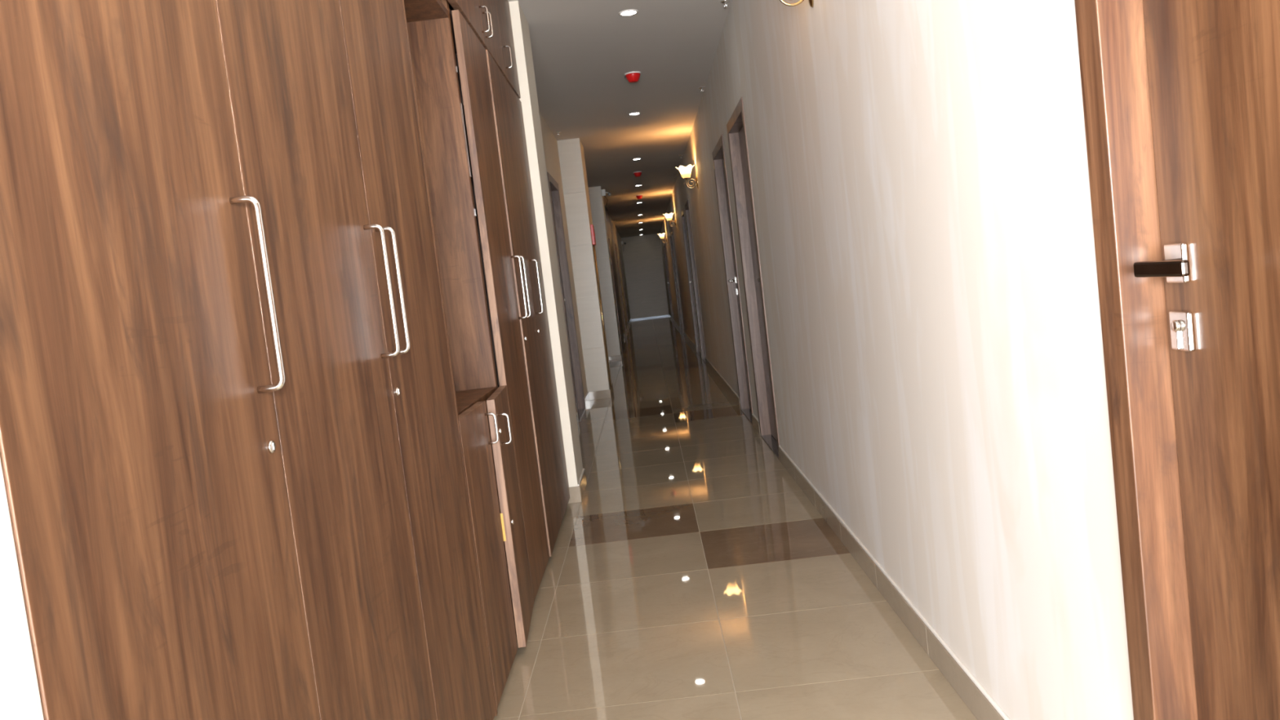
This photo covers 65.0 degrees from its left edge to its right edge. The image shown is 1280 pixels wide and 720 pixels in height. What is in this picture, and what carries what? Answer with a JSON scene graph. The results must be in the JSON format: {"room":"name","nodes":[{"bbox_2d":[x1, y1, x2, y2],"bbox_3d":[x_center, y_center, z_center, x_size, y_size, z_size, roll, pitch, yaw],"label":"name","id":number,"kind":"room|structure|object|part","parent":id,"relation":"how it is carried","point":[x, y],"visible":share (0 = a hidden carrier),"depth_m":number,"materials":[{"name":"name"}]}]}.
{"room":"hotel corridor","nodes":[
{"label":"hotel corridor","id":0,"kind":"room"},
{"bbox_2d":[0,0,630,719],"bbox_3d":[-0.870,-1.368,16.673,0.860,2.712,32.550,-7,4,1],"label":"wall","id":1,"kind":"structure","parent":0,"point":[20,696],"depth_m":5.41,"materials":[{"name":"beige paint"}]},
{"bbox_2d":[546,171,585,422],"bbox_3d":[-0.742,-0.564,9.262,0.159,2.200,1.050,-7,4,1],"label":"door","id":2,"kind":"structure","parent":1,"relation":"in","point":[553,184],"depth_m":9.69,"materials":[{"name":"grey wood"}]},
{"bbox_2d":[568,317,631,503],"bbox_3d":[-0.390,-0.300,19.254,0.241,0.098,27.561,-7,4,1],"label":"baseboard","id":3,"kind":"structure","parent":1,"relation":"attached to","point":[576,493],"depth_m":5.61,"materials":[{"name":"tile"}]},
{"bbox_2d":[604,204,623,343],"bbox_3d":[-0.614,-1.641,19.886,0.200,2.712,4.100,-7,4,1],"label":"cladding","id":4,"kind":"object","parent":1,"relation":"attached to","point":[607,215],"visible":0.14,"depth_m":20.69,"materials":[{"name":"brown"}]},
{"bbox_2d":[607,233,622,346],"bbox_3d":[-0.556,-1.306,19.058,0.159,2.160,1.000,-7,4,1],"label":"door","id":5,"kind":"structure","parent":4,"relation":"attached to","point":[607,233],"depth_m":19.49,"materials":[{"name":"brown wood"}]},
{"bbox_2d":[614,243,626,333],"bbox_3d":[-0.536,-1.686,24.044,0.159,2.160,1.000,-7,4,1],"label":"door","id":6,"kind":"structure","parent":1,"relation":"in","point":[615,243],"depth_m":24.43,"materials":[{"name":"brown wood"}]},
{"bbox_2d":[618,248,628,324],"bbox_3d":[-0.520,-1.989,28.032,0.159,2.160,1.000,-7,4,1],"label":"door","id":7,"kind":"structure","parent":1,"relation":"in","point":[619,249],"depth_m":28.42,"materials":[{"name":"brown wood"}]},
{"bbox_2d":[507,0,732,237],"bbox_3d":[-0.148,-2.834,16.032,2.650,0.120,34.200,-7,4,1],"label":"ceiling","id":8,"kind":"structure","parent":0,"point":[583,51],"depth_m":7.82,"materials":[{"name":"paint"}]},
{"bbox_2d":[618,8,638,15],"bbox_3d":[-0.066,-2.006,5.805,0.116,0.006,0.116,-7,4,1],"label":"recessed light","id":9,"kind":"object","parent":8,"relation":"in","point":[632,11],"visible":1,"depth_m":5.79,"materials":[{"name":"white plastic"}]},
{"bbox_2d":[624,71,640,83],"bbox_3d":[-0.052,-2.106,7.492,0.127,0.066,0.124,-7,4,1],"label":"fire alarm sounder","id":10,"kind":"object","parent":8,"relation":"attached to","point":[632,77],"visible":1,"depth_m":7.45,"materials":[{"name":"red plastic"}]},
{"bbox_2d":[628,111,640,115],"bbox_3d":[-0.052,-2.269,9.255,0.116,0.006,0.116,-7,4,1],"label":"recessed light","id":11,"kind":"object","parent":8,"relation":"in","point":[635,113],"visible":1,"depth_m":9.23,"materials":[{"name":"white plastic"}]},
{"bbox_2d":[633,171,641,177],"bbox_3d":[-0.032,-2.609,14.113,0.127,0.066,0.124,-7,4,1],"label":"fire alarm sounder","id":12,"kind":"object","parent":8,"relation":"attached to","point":[637,174],"visible":1,"depth_m":14.07,"materials":[{"name":"red plastic"}]},
{"bbox_2d":[635,195,642,199],"bbox_3d":[-0.011,-2.892,17.832,0.127,0.066,0.124,-7,4,1],"label":"fire alarm sounder","id":13,"kind":"object","parent":8,"relation":"attached to","point":[638,197],"visible":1,"depth_m":17.79,"materials":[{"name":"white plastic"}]},
{"bbox_2d":[698,86,705,92],"bbox_3d":[0.518,-2.252,8.371,0.058,0.040,0.058,-7,4,1],"label":"sprinkler","id":14,"kind":"object","parent":8,"relation":"attached to","point":[700,87],"visible":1,"depth_m":8.36,"materials":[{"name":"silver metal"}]},
{"bbox_2d":[720,0,729,8],"bbox_3d":[0.495,-2.056,5.809,0.058,0.040,0.058,-7,4,1],"label":"sprinkler","id":15,"kind":"object","parent":8,"relation":"attached to","point":[725,2],"visible":1,"depth_m":5.80,"materials":[{"name":"silver metal"}]},
{"bbox_2d":[621,233,668,319],"bbox_3d":[0.134,-2.720,32.989,1.950,2.712,0.200,-7,4,1],"label":"wall","id":16,"kind":"structure","parent":0,"point":[642,255],"depth_m":32.89,"materials":[{"name":"white paint"}]},
{"bbox_2d":[631,315,668,319],"bbox_3d":[0.324,-1.395,32.981,1.246,0.045,0.014,-7,4,1],"label":"trim","id":17,"kind":"structure","parent":16,"relation":"attached to","point":[661,315],"depth_m":32.98,"materials":[{"name":"metal"}]},
{"bbox_2d":[493,315,977,719],"bbox_3d":[0.181,-0.029,16.244,2.650,0.120,34.200,-7,4,1],"label":"floor","id":18,"kind":"structure","parent":0,"point":[692,576],"depth_m":3.69,"materials":[{"name":"beige tile"}]},
{"bbox_2d":[0,0,497,719],"bbox_3d":[-0.856,-0.239,1.743,0.690,2.708,1.876,-7,4,1],"label":"wardrobe","id":19,"kind":"object","parent":18,"relation":"on","point":[232,459],"visible":1,"depth_m":1.28,"materials":[{"name":"brown wood"}]},
{"bbox_3d":[-0.540,0.015,1.120,0.026,2.162,0.594,-7,4,1],"label":"door","id":20,"kind":"part","parent":19,"relation":"part of","materials":[{"name":"brown wood"}]},
{"bbox_3d":[-0.517,-0.089,1.359,0.040,0.266,0.010,-7,4,1],"label":"handle","id":21,"kind":"part","parent":19,"relation":"part of","materials":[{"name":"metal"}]},
{"bbox_3d":[-0.537,-0.032,1.737,0.026,2.162,0.637,-7,4,1],"label":"door","id":22,"kind":"part","parent":19,"relation":"part of","materials":[{"name":"brown wood"}]},
{"bbox_3d":[-0.514,-0.138,2.001,0.040,0.266,0.010,-7,4,1],"label":"handle","id":23,"kind":"part","parent":19,"relation":"part of","materials":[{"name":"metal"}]},
{"bbox_3d":[-0.514,-0.144,2.089,0.040,0.266,0.010,-7,4,1],"label":"handle","id":24,"kind":"part","parent":19,"relation":"part of","materials":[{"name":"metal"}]},
{"bbox_3d":[-0.534,-0.080,2.365,0.026,2.162,0.617,-7,4,1],"label":"door","id":25,"kind":"part","parent":19,"relation":"part of","materials":[{"name":"brown wood"}]},
{"bbox_3d":[-0.873,-0.317,2.669,0.651,2.688,0.018,-7,4,1],"label":"panel","id":26,"kind":"part","parent":19,"relation":"part of","materials":[{"name":"brown wood"}]},
{"bbox_2d":[404,0,533,707],"bbox_3d":[-0.842,-0.347,3.147,0.708,2.708,0.935,-7,4,1],"label":"tall cabinet","id":27,"kind":"object","parent":18,"relation":"on","point":[483,408],"visible":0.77,"depth_m":3.54,"materials":[{"name":"brown wood"}]},
{"bbox_3d":[-0.686,-1.487,3.294,0.026,0.505,0.464,-7,4,1],"label":"door","id":28,"kind":"part","parent":27,"relation":"part of","materials":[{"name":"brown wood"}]},
{"bbox_2d":[455,386,496,415],"bbox_3d":[-0.820,0.177,3.177,0.604,0.022,0.917,-7,4,1],"label":"shelf","id":29,"kind":"object","parent":27,"relation":"attached to","point":[467,397],"depth_m":3.39,"materials":[{"name":"brown wood"}]},
{"bbox_3d":[-0.454,0.548,2.971,0.026,0.809,0.449,-7,4,1],"label":"door","id":30,"kind":"part","parent":27,"relation":"part of","materials":[{"name":"brown wood"}]},
{"bbox_3d":[-0.461,0.212,3.127,0.035,0.099,0.008,-7,4,1],"label":"handle","id":31,"kind":"part","parent":27,"relation":"part of","materials":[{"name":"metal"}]},
{"bbox_3d":[-0.435,0.221,3.236,0.035,0.103,0.008,-7,4,-2],"label":"handle","id":32,"kind":"part","parent":27,"relation":"part of","materials":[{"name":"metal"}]},
{"bbox_3d":[-0.439,0.511,3.443,0.026,0.809,0.469,-7,4,-2],"label":"door","id":33,"kind":"part","parent":27,"relation":"part of","materials":[{"name":"brown wood"}]},
{"bbox_3d":[-0.730,0.949,3.236,0.604,0.018,0.917,-7,4,1],"label":"panel","id":34,"kind":"part","parent":27,"relation":"part of","materials":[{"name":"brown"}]},
{"bbox_2d":[447,0,569,600],"bbox_3d":[-0.842,-0.451,4.521,0.696,2.708,1.817,-7,4,1],"label":"wardrobe","id":35,"kind":"object","parent":18,"relation":"on","point":[482,31],"visible":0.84,"depth_m":4.19,"materials":[{"name":"brown wood"}]},
{"bbox_3d":[-0.973,-1.274,4.459,0.604,0.018,1.781,-7,4,1],"label":"panel","id":36,"kind":"part","parent":35,"relation":"part of","materials":[{"name":"brown wood"}]},
{"bbox_3d":[-0.684,-1.529,3.833,0.026,0.503,0.607,-7,4,1],"label":"door","id":37,"kind":"part","parent":35,"relation":"part of","materials":[{"name":"brown wood"}]},
{"bbox_3d":[-0.888,-0.398,3.623,0.616,2.666,0.018,-7,4,1],"label":"panel","id":38,"kind":"part","parent":35,"relation":"part of","materials":[{"name":"brown wood"}]},
{"bbox_3d":[-0.885,-0.440,4.222,0.616,2.622,0.018,-7,4,1],"label":"panel","id":39,"kind":"part","parent":35,"relation":"part of","materials":[{"name":"brown wood"}]},
{"bbox_3d":[-0.635,-1.393,4.104,0.035,0.108,0.008,-7,4,1],"label":"handle","id":40,"kind":"part","parent":35,"relation":"part of","materials":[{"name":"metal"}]},
{"bbox_3d":[-0.635,-1.400,4.194,0.035,0.108,0.008,-7,4,1],"label":"handle","id":41,"kind":"part","parent":35,"relation":"part of","materials":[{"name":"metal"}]},
{"bbox_3d":[-0.682,-1.575,4.439,0.026,0.503,0.602,-7,4,1],"label":"door","id":42,"kind":"part","parent":35,"relation":"part of","materials":[{"name":"brown wood"}]},
{"bbox_3d":[-0.633,-1.452,4.811,0.035,0.108,0.008,-7,4,1],"label":"handle","id":43,"kind":"part","parent":35,"relation":"part of","materials":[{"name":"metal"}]},
{"bbox_3d":[-0.679,-1.621,5.040,0.026,0.503,0.599,-7,4,1],"label":"door","id":44,"kind":"part","parent":35,"relation":"part of","materials":[{"name":"brown wood"}]},
{"bbox_3d":[-0.505,-0.305,4.201,0.040,0.266,0.010,-7,4,1],"label":"handle","id":45,"kind":"part","parent":35,"relation":"part of","materials":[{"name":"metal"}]},
{"bbox_3d":[-0.522,-0.241,4.540,0.026,2.153,0.602,-7,4,0],"label":"door","id":46,"kind":"part","parent":35,"relation":"part of","materials":[{"name":"brown wood"}]},
{"bbox_3d":[-0.499,-0.312,4.281,0.040,0.266,0.010,-7,4,1],"label":"handle","id":47,"kind":"part","parent":35,"relation":"part of","materials":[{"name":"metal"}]},
{"bbox_3d":[-0.502,-0.355,4.864,0.040,0.266,0.010,-7,4,1],"label":"handle","id":48,"kind":"part","parent":35,"relation":"part of","materials":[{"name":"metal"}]},
{"bbox_3d":[-0.523,-0.286,5.141,0.026,2.153,0.599,-7,4,1],"label":"door","id":49,"kind":"part","parent":35,"relation":"part of","materials":[{"name":"brown wood"}]},
{"bbox_2d":[556,137,613,400],"bbox_3d":[-0.626,-0.952,10.796,0.340,2.712,0.730,-7,4,1],"label":"column","id":50,"kind":"structure","parent":18,"relation":"on","point":[571,151],"depth_m":10.45,"materials":[{"name":"beige paint"}]},
{"bbox_2d":[590,224,595,245],"bbox_3d":[-0.495,-1.324,10.652,0.030,0.210,0.240,-7,4,1],"label":"fire alarm box","id":51,"kind":"object","parent":50,"relation":"attached to","point":[592,227],"visible":0.96,"depth_m":10.54,"materials":[{"name":"red plastic"}]},
{"bbox_2d":[593,244,611,386],"bbox_3d":[-0.403,-0.465,10.717,0.012,1.523,0.012,-7,4,1],"label":"conduit","id":52,"kind":"object","parent":50,"relation":"attached to","point":[593,245],"visible":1,"depth_m":10.71,"materials":[{"name":"gold metal"}]},
{"bbox_2d":[588,186,622,362],"bbox_3d":[-0.605,-1.340,15.892,0.340,2.712,0.710,-7,4,1],"label":"column","id":53,"kind":"structure","parent":18,"relation":"on","point":[597,202],"depth_m":15.56,"materials":[{"name":"beige paint"}]},
{"bbox_2d":[601,189,611,209],"bbox_3d":[-0.505,-2.480,15.537,0.153,0.331,0.115,-7,4,1],"label":"security camera","id":54,"kind":"object","parent":53,"relation":"attached to","point":[603,191],"visible":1,"depth_m":15.52,"materials":[{"name":"white plastic"}]},
{"bbox_2d":[659,0,1133,719],"bbox_3d":[0.833,-1.560,16.576,0.200,2.712,32.700,-7,4,1],"label":"wall","id":55,"kind":"structure","parent":0,"point":[919,171],"depth_m":2.39,"materials":[{"name":"beige paint"}]},
{"bbox_2d":[658,233,666,243],"bbox_3d":[0.560,-3.042,25.140,0.218,0.256,0.186,-7,4,1],"label":"wall sconce","id":56,"kind":"object","parent":55,"relation":"attached to","point":[661,236],"visible":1,"depth_m":25.10,"materials":[{"name":"white glass"}]},
{"bbox_3d":[0.547,-3.103,25.135,0.205,0.130,0.186,-7,4,1],"label":"lamp shade","id":57,"kind":"part","parent":56,"relation":"part of","materials":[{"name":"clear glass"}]},
{"bbox_2d":[663,245,672,319],"bbox_3d":[0.886,-2.239,29.151,0.159,2.160,1.020,-7,4,1],"label":"door","id":58,"kind":"structure","parent":55,"relation":"in","point":[664,246],"depth_m":29.55,"materials":[{"name":"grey wood"}]},
{"bbox_2d":[664,243,674,321],"bbox_3d":[0.880,-2.130,27.725,0.159,2.160,1.020,-7,4,1],"label":"door","id":59,"kind":"structure","parent":55,"relation":"in","point":[664,243],"depth_m":28.13,"materials":[{"name":"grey wood"}]},
{"bbox_2d":[662,213,676,226],"bbox_3d":[0.531,-2.496,17.960,0.218,0.256,0.186,-7,4,1],"label":"wall sconce","id":60,"kind":"object","parent":55,"relation":"attached to","point":[668,216],"visible":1,"depth_m":17.92,"materials":[{"name":"white glass"}]},
{"bbox_3d":[0.518,-2.557,17.956,0.205,0.130,0.186,-7,4,1],"label":"lamp shade","id":61,"kind":"part","parent":60,"relation":"part of","materials":[{"name":"white glass"}]},
{"bbox_2d":[669,232,681,332],"bbox_3d":[0.858,-1.700,22.071,0.159,2.160,1.020,-7,4,1],"label":"door","id":62,"kind":"structure","parent":55,"relation":"in","point":[670,237],"depth_m":22.48,"materials":[{"name":"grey wood"}]},
{"bbox_2d":[671,229,684,335],"bbox_3d":[0.852,-1.592,20.645,0.159,2.160,1.020,-7,4,1],"label":"door","id":63,"kind":"structure","parent":55,"relation":"in","point":[672,232],"depth_m":21.06,"materials":[{"name":"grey wood"}]},
{"bbox_2d":[675,164,698,188],"bbox_3d":[0.502,-1.946,10.731,0.218,0.256,0.186,-7,4,1],"label":"wall sconce","id":64,"kind":"object","parent":55,"relation":"attached to","point":[685,171],"visible":1,"depth_m":10.69,"materials":[{"name":"white glass"}]},
{"bbox_3d":[0.489,-2.007,10.727,0.205,0.130,0.186,-7,4,1],"label":"lamp shade","id":65,"kind":"part","parent":64,"relation":"part of","materials":[{"name":"white glass"}]},
{"bbox_3d":[0.551,-1.892,10.735,0.110,0.112,0.012,-7,4,1],"label":"scroll arm","id":66,"kind":"part","parent":64,"relation":"part of","materials":[{"name":"gold metal"}]},
{"bbox_2d":[680,207,700,356],"bbox_3d":[0.829,-1.162,14.992,0.159,2.160,1.020,-7,4,1],"label":"door","id":67,"kind":"structure","parent":55,"relation":"in","point":[682,213],"depth_m":15.41,"materials":[{"name":"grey wood"}]},
{"bbox_2d":[684,200,706,364],"bbox_3d":[0.823,-1.053,13.566,0.159,2.160,1.020,-7,4,1],"label":"door","id":68,"kind":"structure","parent":55,"relation":"in","point":[686,205],"depth_m":13.98,"materials":[{"name":"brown wood"}]},
{"bbox_2d":[711,134,752,424],"bbox_3d":[0.800,-0.623,7.912,0.159,2.160,1.020,-7,4,1],"label":"door","id":69,"kind":"structure","parent":55,"relation":"in","point":[718,153],"depth_m":8.32,"materials":[{"name":"grey wood"}]},
{"bbox_2d":[726,96,779,459],"bbox_3d":[0.794,-0.511,6.447,0.159,2.160,1.040,-7,4,1],"label":"door","id":70,"kind":"structure","parent":55,"relation":"in","point":[735,126],"depth_m":6.84,"materials":[{"name":"grey wood"}]},
{"bbox_2d":[779,0,813,8],"bbox_3d":[0.479,-1.340,3.486,0.218,0.256,0.186,-7,4,1],"label":"wall sconce","id":71,"kind":"object","parent":55,"relation":"attached to","point":[811,2],"visible":1,"depth_m":3.49,"materials":[{"name":"gold metal"}]},
{"bbox_3d":[0.528,-1.286,3.490,0.110,0.112,0.012,-7,4,1],"label":"scroll arm","id":72,"kind":"part","parent":71,"relation":"part of","materials":[{"name":"gold metal"}]},
{"bbox_2d":[668,313,1010,719],"bbox_3d":[0.882,-0.301,17.294,0.011,0.098,31.460,-7,4,1],"label":"baseboard","id":73,"kind":"structure","parent":55,"relation":"attached to","point":[978,700],"depth_m":3.17,"materials":[{"name":"tile"}]},
{"bbox_2d":[1074,0,1279,719],"bbox_3d":[0.772,-0.098,1.012,0.159,2.160,1.040,-7,4,1],"label":"door","id":74,"kind":"structure","parent":55,"relation":"in","point":[1181,98],"depth_m":1.41,"materials":[{"name":"brown wood"}]},
{"bbox_3d":[0.725,-0.126,1.359,0.054,0.022,0.130,-7,4,1],"label":"lever handle","id":75,"kind":"part","parent":74,"relation":"part of","materials":[{"name":"metal"}]},
{"bbox_3d":[0.765,-0.041,1.418,0.009,0.056,0.050,-7,4,1],"label":"lock plate","id":76,"kind":"part","parent":74,"relation":"part of","materials":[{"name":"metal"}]}
]}

